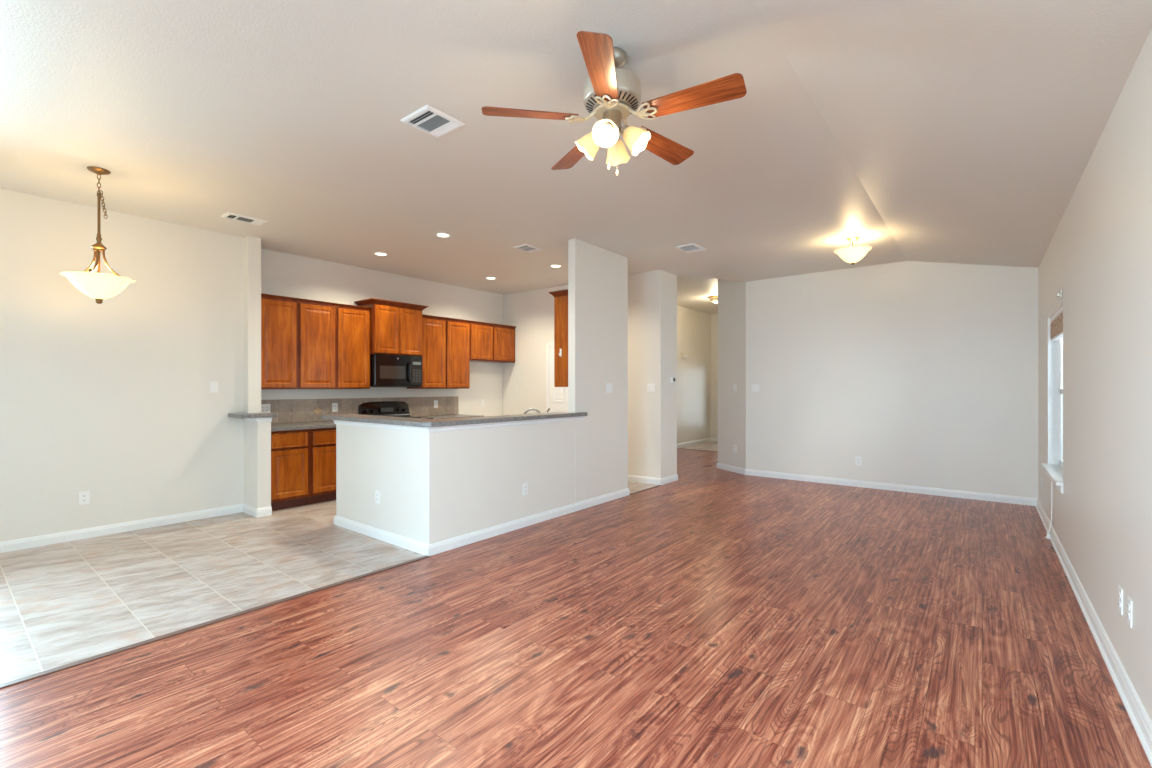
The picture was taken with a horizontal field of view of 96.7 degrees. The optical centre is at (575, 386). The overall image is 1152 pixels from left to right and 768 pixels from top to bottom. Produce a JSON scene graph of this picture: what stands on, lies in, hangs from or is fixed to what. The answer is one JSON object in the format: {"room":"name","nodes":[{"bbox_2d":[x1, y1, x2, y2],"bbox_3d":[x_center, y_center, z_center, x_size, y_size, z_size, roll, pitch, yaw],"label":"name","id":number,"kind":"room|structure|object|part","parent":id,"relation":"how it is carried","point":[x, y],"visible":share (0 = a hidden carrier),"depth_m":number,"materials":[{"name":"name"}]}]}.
{"room":"empty living room","nodes":[
{"label":"empty living room","id":0,"kind":"room"},
{"bbox_2d":[0,188,243,541],"bbox_3d":[-4.767,-0.135,4.201,0.150,2.970,3.560,0,0,38],"label":"wall","id":1,"kind":"structure","parent":0,"point":[112,399],"depth_m":4.73,"materials":[{"name":"paint"}]},
{"bbox_2d":[78,491,89,504],"bbox_3d":[-4.381,0.989,4.560,0.008,0.116,0.072,0,0,38],"label":"wall outlet","id":2,"kind":"object","parent":1,"relation":"attached to","point":[83,497],"visible":1,"depth_m":4.56,"materials":[{"name":"white plastic"}]},
{"bbox_2d":[0,503,271,552],"bbox_3d":[-4.466,1.306,4.141,0.396,0.088,3.540,0,0,38],"label":"baseboard","id":3,"kind":"structure","parent":1,"relation":"attached to","point":[42,540],"depth_m":4.78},
{"bbox_2d":[210,381,217,392],"bbox_3d":[-3.769,0.000,5.332,0.008,0.116,0.072,0,0,38],"label":"light switch","id":4,"kind":"object","parent":1,"relation":"attached to","point":[213,384],"visible":1,"depth_m":5.33,"materials":[{"name":"white plastic"}]},
{"bbox_2d":[244,236,270,508],"bbox_3d":[-3.542,-0.135,5.584,0.710,2.970,0.130,0,0,38],"label":"wall","id":5,"kind":"structure","parent":0,"point":[252,245],"depth_m":5.49,"materials":[{"name":"paint"}]},
{"bbox_2d":[246,417,271,421],"bbox_3d":[-3.363,0.343,5.429,0.280,0.044,0.152,0,0,38],"label":"trim","id":6,"kind":"structure","parent":5,"relation":"attached to","point":[269,419],"depth_m":5.36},
{"bbox_2d":[228,413,276,417],"bbox_3d":[-3.429,0.299,5.428,0.418,0.040,0.325,0,0,38],"label":"ledge","id":7,"kind":"object","parent":6,"relation":"on","point":[234,415],"visible":1,"depth_m":5.31,"materials":[{"name":"grey stone"}]},
{"bbox_2d":[261,248,502,423],"bbox_3d":[-2.476,-0.135,7.611,0.162,2.970,4.630,0,0,38],"label":"wall","id":8,"kind":"structure","parent":0,"point":[282,274],"depth_m":7.12,"materials":[{"name":"paint"}]},
{"bbox_2d":[261,404,269,412],"bbox_3d":[-3.645,0.258,5.999,0.008,0.116,0.118,0,0,38],"label":"wall outlet","id":9,"kind":"object","parent":8,"relation":"attached to","point":[265,408],"visible":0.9,"depth_m":6.00,"materials":[{"name":"white plastic"}]},
{"bbox_2d":[261,293,298,388],"bbox_3d":[-3.507,-0.506,5.924,0.339,1.063,0.435,0,0,38],"label":"upper cabinet","id":10,"kind":"object","parent":8,"relation":"attached to","point":[279,314],"visible":0.64,"depth_m":5.84,"materials":[{"name":"brown wood"}]},
{"bbox_3d":[-3.507,-1.019,5.924,0.339,0.038,0.435,0,0,38],"label":"crown moulding","id":11,"kind":"part","parent":10,"relation":"part of","materials":[{"name":"brown wood"}]},
{"bbox_2d":[298,298,370,388],"bbox_3d":[-3.089,-0.506,6.451,0.339,1.063,0.906,0,0,38],"label":"upper cabinet","id":12,"kind":"object","parent":8,"relation":"attached to","point":[334,338],"visible":0.91,"depth_m":6.31,"materials":[{"name":"brown wood"}]},
{"bbox_3d":[-3.114,-0.488,6.180,0.020,0.993,0.411,0,0,38],"label":"door","id":13,"kind":"part","parent":12,"relation":"part of","materials":[{"name":"brown wood"}]},
{"bbox_3d":[-3.089,-1.019,6.451,0.339,0.038,0.906,0,0,38],"label":"crown moulding","id":14,"kind":"part","parent":12,"relation":"part of","materials":[{"name":"brown wood"}]},
{"bbox_3d":[-2.833,-0.488,6.535,0.020,0.993,0.416,0,0,38],"label":"door","id":15,"kind":"part","parent":12,"relation":"part of","materials":[{"name":"brown wood"}]},
{"bbox_2d":[332,403,337,411],"bbox_3d":[-3.129,0.266,6.650,0.008,0.116,0.072,0,0,38],"label":"wall outlet","id":16,"kind":"object","parent":8,"relation":"attached to","point":[334,405],"visible":1,"depth_m":6.65,"materials":[{"name":"white plastic"}]},
{"bbox_2d":[354,298,428,355],"bbox_3d":[-2.533,-0.790,7.064,0.448,0.710,0.860,0,0,38],"label":"upper cabinet","id":17,"kind":"object","parent":8,"relation":"attached to","point":[395,327],"visible":0.84,"depth_m":6.89,"materials":[{"name":"brown wood"}]},
{"bbox_3d":[-2.509,-0.762,6.814,0.020,0.625,0.353,0,0,38],"label":"door","id":18,"kind":"part","parent":17,"relation":"part of","materials":[{"name":"brown wood"}]},
{"bbox_3d":[-2.533,-1.111,7.064,0.448,0.067,0.860,0,0,38],"label":"crown moulding","id":19,"kind":"part","parent":17,"relation":"part of","materials":[{"name":"brown wood"}]},
{"bbox_2d":[370,354,421,386],"bbox_3d":[-2.533,-0.215,7.064,0.449,0.435,0.722,0,0,38],"label":"microwave","id":20,"kind":"object","parent":17,"relation":"attached to","point":[385,370],"visible":0.94,"depth_m":6.90,"materials":[{"name":"black plastic"}]},
{"bbox_3d":[-2.457,-0.233,6.886,0.021,0.395,0.532,0,0,38],"label":"door","id":21,"kind":"part","parent":20,"relation":"part of","materials":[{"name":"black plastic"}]},
{"bbox_3d":[-2.293,-0.205,7.044,0.048,0.272,0.026,0,0,38],"label":"handle","id":22,"kind":"part","parent":20,"relation":"part of","materials":[{"name":"black plastic"}]},
{"bbox_3d":[-2.233,-0.233,7.169,0.020,0.395,0.181,0,0,38],"label":"control panel","id":23,"kind":"part","parent":20,"relation":"part of","materials":[{"name":"black plastic"}]},
{"bbox_3d":[-2.284,-0.762,7.098,0.020,0.625,0.340,0,0,38],"label":"door","id":24,"kind":"part","parent":17,"relation":"part of","materials":[{"name":"brown wood"}]},
{"bbox_2d":[434,400,437,407],"bbox_3d":[-2.154,0.262,7.880,0.008,0.116,0.072,0,0,38],"label":"wall outlet","id":25,"kind":"object","parent":8,"relation":"attached to","point":[435,401],"visible":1,"depth_m":7.88,"materials":[{"name":"white plastic"}]},
{"bbox_2d":[407,314,469,388],"bbox_3d":[-2.061,-0.506,7.747,0.339,1.063,0.912,0,0,38],"label":"upper cabinet","id":26,"kind":"object","parent":8,"relation":"attached to","point":[445,341],"visible":0.83,"depth_m":7.64,"materials":[{"name":"brown wood"}]},
{"bbox_3d":[-2.079,-0.488,7.485,0.020,0.993,0.410,0,0,38],"label":"door","id":27,"kind":"part","parent":26,"relation":"part of","materials":[{"name":"brown wood"}]},
{"bbox_3d":[-2.061,-1.019,7.747,0.339,0.038,0.912,0,0,38],"label":"crown moulding","id":28,"kind":"part","parent":26,"relation":"part of","materials":[{"name":"brown wood"}]},
{"bbox_3d":[-1.799,-0.488,7.838,0.020,0.993,0.422,0,0,38],"label":"door","id":29,"kind":"part","parent":26,"relation":"part of","materials":[{"name":"brown wood"}]},
{"bbox_2d":[469,321,515,362],"bbox_3d":[-1.465,-0.729,8.498,0.339,0.618,0.999,0,0,38],"label":"upper cabinet","id":30,"kind":"object","parent":8,"relation":"attached to","point":[489,342],"visible":0.92,"depth_m":8.37,"materials":[{"name":"brown wood"}]},
{"bbox_3d":[-1.509,-0.715,8.204,0.020,0.540,0.454,0,0,38],"label":"door","id":31,"kind":"part","parent":30,"relation":"part of","materials":[{"name":"brown wood"}]},
{"bbox_3d":[-1.465,-1.019,8.498,0.339,0.038,0.999,0,0,38],"label":"crown moulding","id":32,"kind":"part","parent":30,"relation":"part of","materials":[{"name":"brown wood"}]},
{"bbox_3d":[-1.203,-0.715,8.590,0.020,0.540,0.463,0,0,38],"label":"door","id":33,"kind":"part","parent":30,"relation":"part of","materials":[{"name":"brown wood"}]},
{"bbox_2d":[0,0,906,294],"bbox_3d":[-0.919,-1.715,4.877,6.000,0.190,9.400,0,0,38],"label":"ceiling","id":34,"kind":"structure","parent":0,"point":[286,114],"depth_m":3.31,"materials":[{"name":"paint"}]},
{"bbox_2d":[59,166,135,303],"bbox_3d":[-3.561,-1.121,3.822,0.421,0.996,0.412,0,0,38],"label":"pendant lamp","id":35,"kind":"object","parent":34,"relation":"hanging from","point":[99,286],"visible":1,"depth_m":3.78,"materials":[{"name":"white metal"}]},
{"bbox_3d":[-3.675,-0.923,3.823,0.190,0.210,0.018,0,0,0],"label":"arm","id":36,"kind":"part","parent":35,"relation":"part of","materials":[{"name":"brown metal"}]},
{"bbox_3d":[-3.505,-0.924,3.723,0.018,0.209,0.190,0,0,-31],"label":"arm","id":37,"kind":"part","parent":35,"relation":"part of","materials":[{"name":"brown metal"}]},
{"bbox_3d":[-3.561,-0.737,3.822,0.421,0.164,0.411,0,0,38],"label":"lamp shade","id":38,"kind":"part","parent":35,"relation":"part of","materials":[{"name":"white glass"}]},
{"bbox_3d":[-3.561,-1.255,3.822,0.036,0.390,0.036,0,0,38],"label":"stem","id":39,"kind":"part","parent":35,"relation":"part of","materials":[{"name":"brown metal"}]},
{"bbox_3d":[-3.561,-0.870,3.822,0.016,0.300,0.016,0,0,38],"label":"rod","id":40,"kind":"part","parent":35,"relation":"part of","materials":[{"name":"brown metal"}]},
{"bbox_3d":[-3.536,-1.422,3.823,0.069,0.335,0.019,0,0,-3],"label":"chain","id":41,"kind":"part","parent":35,"relation":"part of","materials":[{"name":"brown metal"}]},
{"bbox_3d":[-3.504,-0.923,3.920,0.018,0.209,0.190,0,0,30],"label":"arm","id":42,"kind":"part","parent":35,"relation":"part of","materials":[{"name":"brown metal"}]},
{"bbox_2d":[220,212,267,225],"bbox_3d":[-3.188,-1.613,4.928,0.200,0.014,0.340,0,0,38],"label":"ceiling vent","id":43,"kind":"object","parent":34,"relation":"in","point":[237,217],"visible":1,"depth_m":4.91,"materials":[{"name":"white plastic"}]},
{"bbox_2d":[373,252,388,255],"bbox_3d":[-2.375,-1.615,6.235,0.176,0.007,0.176,0,0,38],"label":"recessed light","id":44,"kind":"object","parent":34,"relation":"in","point":[375,253],"visible":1,"depth_m":6.23,"materials":[{"name":"white plastic"}]},
{"bbox_2d":[400,104,465,137],"bbox_3d":[-0.872,-1.613,3.129,0.275,0.014,0.280,0,0,38],"label":"ceiling vent","id":45,"kind":"object","parent":34,"relation":"in","point":[428,119],"visible":1,"depth_m":3.11,"materials":[{"name":"white plastic"}]},
{"bbox_2d":[435,233,451,237],"bbox_3d":[-1.417,-1.615,5.456,0.176,0.007,0.176,0,0,38],"label":"recessed light","id":46,"kind":"object","parent":34,"relation":"in","point":[442,235],"visible":1,"depth_m":5.46,"materials":[{"name":"white plastic"}]},
{"bbox_2d":[513,244,543,252],"bbox_3d":[-0.553,-1.613,5.965,0.220,0.014,0.300,0,0,38],"label":"ceiling vent","id":47,"kind":"object","parent":34,"relation":"in","point":[525,247],"visible":1,"depth_m":5.94,"materials":[{"name":"white plastic"}]},
{"bbox_2d":[549,264,561,267],"bbox_3d":[-0.272,-1.615,6.852,0.176,0.007,0.176,0,0,38],"label":"recessed light","id":48,"kind":"object","parent":34,"relation":"in","point":[554,265],"visible":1,"depth_m":6.86,"materials":[{"name":"white plastic"}]},
{"bbox_2d":[481,31,746,175],"bbox_3d":[0.209,-1.321,2.516,1.209,0.596,1.202,0,0,38],"label":"ceiling fan","id":49,"kind":"object","parent":34,"relation":"hanging from","point":[611,93],"visible":1,"depth_m":2.41,"materials":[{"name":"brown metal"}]},
{"bbox_3d":[-0.220,-1.308,2.455,0.456,0.039,0.136,0,0,-8],"label":"blade","id":50,"kind":"part","parent":49,"relation":"part of","materials":[{"name":"brown wood"}]},
{"bbox_3d":[0.003,-1.308,2.869,0.136,0.039,0.456,0,0,-26],"label":"blade","id":51,"kind":"part","parent":49,"relation":"part of","materials":[{"name":"brown wood"}]},
{"bbox_3d":[0.053,-1.193,2.538,0.134,0.132,0.123,0,0,38],"label":"lamp shade","id":52,"kind":"part","parent":49,"relation":"part of","materials":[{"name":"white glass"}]},
{"bbox_3d":[0.105,-1.308,2.115,0.136,0.039,0.456,0,0,10],"label":"blade","id":53,"kind":"part","parent":49,"relation":"part of","materials":[{"name":"brown wood"}]},
{"bbox_3d":[0.147,-1.192,2.386,0.123,0.134,0.132,0,0,38],"label":"lamp shade","id":54,"kind":"part","parent":49,"relation":"part of","materials":[{"name":"white glass"}]},
{"bbox_3d":[0.151,-1.214,2.410,0.049,0.068,0.066,0,0,38],"label":"bulb","id":55,"kind":"part","parent":49,"relation":"part of","materials":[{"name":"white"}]},
{"bbox_3d":[0.206,-1.192,2.631,0.123,0.134,0.132,0,0,38],"label":"lamp shade","id":56,"kind":"part","parent":49,"relation":"part of","materials":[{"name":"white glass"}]},
{"bbox_3d":[0.230,-1.249,2.496,0.070,0.050,0.050,0,0,38],"label":"lamp arm","id":57,"kind":"part","parent":49,"relation":"part of","materials":[{"name":"silver metal"}]},
{"bbox_3d":[0.300,-1.193,2.479,0.134,0.132,0.123,0,0,38],"label":"lamp shade","id":58,"kind":"part","parent":49,"relation":"part of","materials":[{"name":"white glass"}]},
{"bbox_3d":[0.466,-1.308,2.784,0.456,0.039,0.136,0,0,-44],"label":"blade","id":59,"kind":"part","parent":49,"relation":"part of","materials":[{"name":"brown wood"}]},
{"bbox_3d":[0.529,-1.308,2.318,0.456,0.039,0.136,0,0,28],"label":"blade","id":60,"kind":"part","parent":49,"relation":"part of","materials":[{"name":"brown wood"}]},
{"bbox_2d":[676,243,705,252],"bbox_3d":[1.338,-1.613,5.965,0.235,0.014,0.330,0,0,38],"label":"ceiling vent","id":61,"kind":"object","parent":34,"relation":"in","point":[689,248],"visible":1,"depth_m":5.94,"materials":[{"name":"white plastic"}]},
{"bbox_2d":[834,236,871,264],"bbox_3d":[3.014,-1.473,5.565,0.366,0.292,0.370,0,0,38],"label":"lamp","id":62,"kind":"object","parent":34,"relation":"attached to","point":[852,254],"visible":1,"depth_m":5.49,"materials":[{"name":"white glass"}]},
{"bbox_3d":[3.014,-1.419,5.565,0.366,0.145,0.370,0,0,38],"label":"lamp shade","id":63,"kind":"part","parent":62,"relation":"part of","materials":[{"name":"white glass"}]},
{"bbox_2d":[336,421,574,544],"bbox_3d":[-1.185,0.835,5.305,1.510,1.030,1.880,0,0,38],"label":"wall","id":64,"kind":"structure","parent":0,"point":[434,487],"depth_m":4.59,"materials":[{"name":"paint"}]},
{"bbox_2d":[375,490,379,503],"bbox_3d":[-1.768,0.980,4.562,0.072,0.116,0.008,0,0,38],"label":"wall outlet","id":65,"kind":"object","parent":64,"relation":"attached to","point":[377,493],"visible":1,"depth_m":4.56,"materials":[{"name":"white plastic"}]},
{"bbox_2d":[321,412,586,426],"bbox_3d":[-1.205,0.299,5.384,1.740,0.040,2.100,0,0,38],"label":"bar","id":66,"kind":"object","parent":64,"relation":"on","point":[403,421],"visible":1,"depth_m":4.61,"materials":[{"name":"grey stone"}]},
{"bbox_2d":[333,416,583,432],"bbox_3d":[-1.149,0.343,5.351,1.554,0.044,2.042,0,0,38],"label":"trim","id":67,"kind":"structure","parent":64,"relation":"attached to","point":[551,420],"depth_m":4.58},
{"bbox_2d":[522,483,527,494],"bbox_3d":[-0.491,0.988,4.958,0.008,0.116,0.072,0,0,38],"label":"wall outlet","id":68,"kind":"object","parent":64,"relation":"attached to","point":[524,485],"visible":1,"depth_m":4.95,"materials":[{"name":"white plastic"}]},
{"bbox_2d":[334,438,1151,752],"bbox_3d":[1.475,1.306,5.722,5.800,0.088,13.400,0,0,38],"label":"baseboard","id":69,"kind":"structure","parent":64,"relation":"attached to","point":[1142,718],"depth_m":4.74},
{"bbox_2d":[0,441,1151,767],"bbox_3d":[0.965,1.380,6.126,7.100,0.060,13.400,0,0,38],"label":"floor","id":70,"kind":"structure","parent":0,"point":[711,616],"depth_m":2.71,"materials":[{"name":"red laminate"}]},
{"bbox_2d":[0,555,428,688],"bbox_3d":[-2.347,1.347,2.604,0.042,0.007,3.763,0,0,38],"label":"trim","id":71,"kind":"structure","parent":70,"relation":"on","point":[10,683],"depth_m":2.82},
{"bbox_2d":[271,429,309,510],"bbox_3d":[-3.396,0.914,5.839,0.618,0.872,0.440,0,0,38],"label":"base cabinet","id":72,"kind":"object","parent":70,"relation":"on","point":[290,449],"visible":0.66,"depth_m":5.66,"materials":[{"name":"brown wood"}]},
{"bbox_3d":[-3.163,0.587,5.652,0.020,0.163,0.388,0,0,38],"label":"drawer","id":73,"kind":"part","parent":72,"relation":"part of","materials":[{"name":"brown wood"}]},
{"bbox_3d":[-3.163,0.955,5.652,0.020,0.520,0.388,0,0,38],"label":"door","id":74,"kind":"part","parent":72,"relation":"part of","materials":[{"name":"brown wood"}]},
{"bbox_2d":[307,427,335,504],"bbox_3d":[-2.983,0.914,6.360,0.618,0.872,0.884,0,0,38],"label":"base cabinet","id":75,"kind":"object","parent":70,"relation":"on","point":[322,440],"visible":0.23,"depth_m":5.94,"materials":[{"name":"brown wood"}]},
{"bbox_2d":[271,421,335,430],"bbox_3d":[-3.110,0.456,6.179,0.642,0.040,1.332,0,0,38],"label":"countertop","id":76,"kind":"structure","parent":75,"relation":"on","point":[318,424],"depth_m":5.86,"materials":[{"name":"grey stone"}]},
{"bbox_3d":[-2.882,0.587,6.007,0.020,0.163,0.398,0,0,38],"label":"drawer","id":77,"kind":"part","parent":75,"relation":"part of","materials":[{"name":"brown wood"}]},
{"bbox_3d":[-2.882,0.955,6.007,0.020,0.520,0.398,0,0,38],"label":"door","id":78,"kind":"part","parent":75,"relation":"part of","materials":[{"name":"brown wood"}]},
{"bbox_2d":[358,401,432,418],"bbox_3d":[-2.436,0.766,6.979,0.691,1.128,0.750,0,0,38],"label":"range","id":79,"kind":"object","parent":70,"relation":"on","point":[382,408],"visible":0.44,"depth_m":7.14,"materials":[{"name":"black metal"}]},
{"bbox_2d":[381,408,392,411],"bbox_3d":[-2.635,0.320,7.137,0.003,0.060,0.190,0,0,38],"label":"clock","id":80,"kind":"object","parent":79,"relation":"on","point":[382,409],"depth_m":7.13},
{"bbox_2d":[397,416,432,418],"bbox_3d":[-2.432,0.430,6.976,0.580,0.028,0.750,0,0,38],"label":"cooktop","id":81,"kind":"object","parent":79,"relation":"in","point":[397,416],"depth_m":7.08,"materials":[{"name":"black ceramic"}]},
{"bbox_2d":[630,485,660,494],"bbox_3d":[0.916,1.347,6.720,0.035,0.006,0.790,0,0,38],"label":"trim","id":82,"kind":"structure","parent":70,"relation":"on","point":[657,485],"depth_m":6.71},
{"bbox_3d":[-1.949,0.914,7.664,0.618,0.872,0.912,0,0,38],"label":"base cabinet","id":83,"kind":"object","parent":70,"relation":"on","visible":0},
{"bbox_2d":[413,414,482,418],"bbox_3d":[-1.938,0.456,7.657,0.642,0.040,0.920,0,0,38],"label":"countertop","id":84,"kind":"structure","parent":83,"relation":"on","point":[451,415],"depth_m":7.57,"materials":[{"name":"grey stone"}]},
{"bbox_3d":[-0.553,0.914,5.544,0.606,0.872,2.760,0,0,38],"label":"cabinet","id":85,"kind":"object","parent":70,"relation":"on","visible":0},
{"bbox_3d":[-0.560,0.456,5.559,0.635,0.040,2.805,0,0,38],"label":"countertop","id":86,"kind":"structure","parent":85,"relation":"on","visible":0},
{"bbox_2d":[524,408,549,413],"bbox_3d":[-0.425,0.335,5.613,0.301,0.202,0.166,0,0,-11],"label":"faucet","id":87,"kind":"object","parent":86,"relation":"on","point":[536,410],"visible":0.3,"depth_m":5.62,"materials":[{"name":"silver metal"}]},
{"bbox_3d":[-0.477,0.301,5.611,0.230,0.134,0.031,0,0,24],"label":"spout","id":88,"kind":"part","parent":87,"relation":"part of","materials":[{"name":"silver metal"}]},
{"bbox_2d":[503,270,676,478],"bbox_3d":[0.090,-0.230,8.217,3.130,3.160,0.490,0,0,38],"label":"wall","id":89,"kind":"structure","parent":0,"point":[652,295],"depth_m":7.30,"materials":[{"name":"paint"}]},
{"bbox_2d":[546,343,553,412],"bbox_3d":[-0.150,0.318,8.083,0.850,2.065,0.017,0,0,38],"label":"door frame","id":90,"kind":"structure","parent":89,"relation":"in","point":[548,345],"depth_m":8.32,"materials":[{"name":"white wood"}]},
{"bbox_2d":[549,347,567,412],"bbox_3d":[-0.151,0.345,8.082,0.720,1.990,0.020,0,0,38],"label":"door","id":91,"kind":"structure","parent":90,"relation":"attached to","point":[558,396],"depth_m":8.23,"materials":[{"name":"white wood"}]},
{"bbox_3d":[-0.154,0.310,8.078,0.540,1.680,0.010,0,0,38],"label":"panel","id":92,"kind":"part","parent":91,"relation":"part of","materials":[{"name":"white wood"}]},
{"bbox_2d":[647,384,654,391],"bbox_3d":[1.044,0.014,7.143,0.118,0.116,0.008,0,0,38],"label":"light switch","id":93,"kind":"object","parent":89,"relation":"attached to","point":[650,387],"visible":1,"depth_m":7.14,"materials":[{"name":"white plastic"}]},
{"bbox_2d":[628,474,677,484],"bbox_3d":[0.836,1.306,7.616,1.246,0.088,0.506,0,0,38],"label":"baseboard","id":94,"kind":"structure","parent":89,"relation":"attached to","point":[657,481],"depth_m":7.20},
{"bbox_2d":[670,377,674,382],"bbox_3d":[1.382,-0.100,7.305,0.028,0.090,0.125,0,0,38],"label":"thermostat","id":95,"kind":"object","parent":89,"relation":"attached to","point":[672,379],"visible":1,"depth_m":7.28,"materials":[{"name":"white plastic"}]},
{"bbox_2d":[568,238,627,502],"bbox_3d":[0.280,-0.135,6.019,0.100,2.970,1.060,0,0,38],"label":"wall partition","id":96,"kind":"structure","parent":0,"point":[597,276],"depth_m":5.91,"materials":[{"name":"paint"}]},
{"bbox_2d":[549,289,567,386],"bbox_3d":[0.128,-0.550,6.203,0.363,1.100,0.972,0,0,38],"label":"upper cabinet","id":97,"kind":"object","parent":96,"relation":"attached to","point":[561,296],"visible":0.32,"depth_m":5.88,"materials":[{"name":"brown wood"}]},
{"bbox_3d":[0.128,-1.069,6.203,0.363,0.062,0.972,0,0,38],"label":"crown moulding","id":98,"kind":"part","parent":97,"relation":"part of","materials":[{"name":"brown wood"}]},
{"bbox_2d":[606,383,611,392],"bbox_3d":[0.396,0.012,6.076,0.008,0.116,0.118,0,0,38],"label":"light switch","id":99,"kind":"object","parent":96,"relation":"attached to","point":[608,385],"visible":1,"depth_m":6.07,"materials":[{"name":"white plastic"}]},
{"bbox_2d":[677,306,710,443],"bbox_3d":[1.688,-0.230,10.779,0.150,3.160,5.510,0,0,38],"label":"wall","id":100,"kind":"structure","parent":0,"point":[693,326],"depth_m":12.01,"materials":[{"name":"paint"}]},
{"bbox_2d":[682,353,687,358],"bbox_3d":[2.469,-0.705,11.608,0.044,0.110,0.260,0,0,38],"label":"door chime","id":101,"kind":"object","parent":100,"relation":"attached to","point":[684,355],"visible":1,"depth_m":11.57,"materials":[{"name":"paint"}]},
{"bbox_2d":[677,276,717,313],"bbox_3d":[2.707,-1.870,9.972,2.750,0.120,5.510,0,0,38],"label":"ceiling","id":102,"kind":"structure","parent":0,"point":[693,293],"depth_m":9.91,"materials":[{"name":"paint"}]},
{"bbox_2d":[709,296,717,302],"bbox_3d":[2.818,-1.751,10.298,0.280,0.116,0.280,0,0,38],"label":"lamp","id":103,"kind":"object","parent":102,"relation":"attached to","point":[714,299],"visible":0.71,"depth_m":10.21,"materials":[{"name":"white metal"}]},
{"bbox_2d":[711,314,717,437],"bbox_3d":[4.137,-0.230,12.258,1.850,3.160,0.150,0,0,38],"label":"wall","id":104,"kind":"structure","parent":0,"point":[714,317],"depth_m":12.71,"materials":[{"name":"paint"}]},
{"bbox_2d":[718,279,745,468],"bbox_3d":[2.562,-0.230,8.235,0.162,3.160,0.695,0,0,-21],"label":"wall","id":105,"kind":"structure","parent":0,"point":[731,294],"depth_m":8.18,"materials":[{"name":"paint"}]},
{"bbox_2d":[746,261,1037,497],"bbox_3d":[3.972,-0.135,6.901,3.350,2.970,0.150,0,0,38],"label":"wall","id":106,"kind":"structure","parent":0,"point":[925,373],"depth_m":6.64,"materials":[{"name":"paint"}]},
{"bbox_2d":[752,384,758,391],"bbox_3d":[2.728,0.015,7.786,0.118,0.116,0.008,0,0,38],"label":"light switch","id":107,"kind":"object","parent":106,"relation":"attached to","point":[755,387],"visible":1,"depth_m":7.78,"materials":[{"name":"white plastic"}]},
{"bbox_2d":[855,456,860,464],"bbox_3d":[3.817,0.999,6.922,0.072,0.116,0.008,0,0,38],"label":"wall outlet","id":108,"kind":"object","parent":106,"relation":"attached to","point":[857,459],"visible":1,"depth_m":6.93,"materials":[{"name":"white plastic"}]},
{"bbox_2d":[754,0,1151,267],"bbox_3d":[1.984,-1.563,2.575,1.410,0.495,9.400,0,0,38],"label":"ceiling","id":109,"kind":"structure","parent":0,"point":[971,128],"depth_m":2.63,"materials":[{"name":"paint"}]},
{"bbox_2d":[1038,28,1151,721],"bbox_3d":[2.474,-0.010,2.186,0.160,2.720,9.400,0,0,38],"label":"wall","id":110,"kind":"structure","parent":0,"point":[1099,253],"depth_m":2.54,"materials":[{"name":"paint"}]},
{"bbox_2d":[1045,481,1052,538],"bbox_3d":[4.242,1.089,4.586,0.156,0.518,0.033,0,0,-34],"label":"cable","id":111,"kind":"object","parent":110,"relation":"attached to","point":[1048,533],"visible":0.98,"depth_m":4.60,"materials":[{"name":"white plastic"}]},
{"bbox_3d":[4.262,1.076,4.595,0.113,0.493,0.021,0,0,-34],"label":"cord","id":112,"kind":"part","parent":111,"relation":"part of","materials":[{"name":"white plastic"}]},
{"bbox_2d":[1041,303,1063,493],"bbox_3d":[4.246,0.083,4.469,0.190,1.505,1.300,0,0,38],"label":"window","id":113,"kind":"structure","parent":110,"relation":"in","point":[1053,469],"depth_m":4.93,"materials":[{"name":"white glass"}]},
{"bbox_3d":[4.228,0.760,4.483,0.145,0.028,1.300,0,0,38],"label":"sill","id":114,"kind":"part","parent":113,"relation":"part of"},
{"bbox_2d":[1050,306,1062,458],"bbox_3d":[4.238,-0.044,4.476,0.071,1.248,1.192,0,0,38],"label":"window blind","id":115,"kind":"object","parent":113,"relation":"attached to","point":[1056,321],"visible":0.49,"depth_m":4.54,"materials":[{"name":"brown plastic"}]},
{"bbox_3d":[4.242,-0.452,4.472,0.050,0.020,1.176,0,0,38],"label":"rail","id":116,"kind":"part","parent":115,"relation":"part of","materials":[{"name":"white plastic"}]},
{"bbox_2d":[1056,289,1061,298],"bbox_3d":[3.872,-0.740,4.102,0.030,0.070,0.080,0,0,38],"label":"curtain bracket","id":117,"kind":"object","parent":110,"relation":"attached to","point":[1059,294],"visible":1,"depth_m":4.08,"materials":[{"name":"silver metal"}]},
{"bbox_2d":[1035,505,1151,766],"bbox_3d":[2.388,1.342,2.242,0.012,0.016,9.080,0,0,38],"label":"trim","id":118,"kind":"structure","parent":110,"relation":"attached to","point":[1119,689],"depth_m":2.47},
{"bbox_2d":[1118,585,1122,614],"bbox_3d":[2.491,0.975,2.344,0.008,0.116,0.072,0,0,38],"label":"wall outlet","id":119,"kind":"object","parent":110,"relation":"attached to","point":[1120,590],"visible":1,"depth_m":2.33,"materials":[{"name":"white plastic"}]},
{"bbox_2d":[1127,596,1131,627],"bbox_3d":[2.377,0.965,2.200,0.008,0.116,0.072,0,0,38],"label":"wall outlet","id":120,"kind":"object","parent":110,"relation":"attached to","point":[1129,601],"visible":1,"depth_m":2.19,"materials":[{"name":"white plastic"}]}
]}

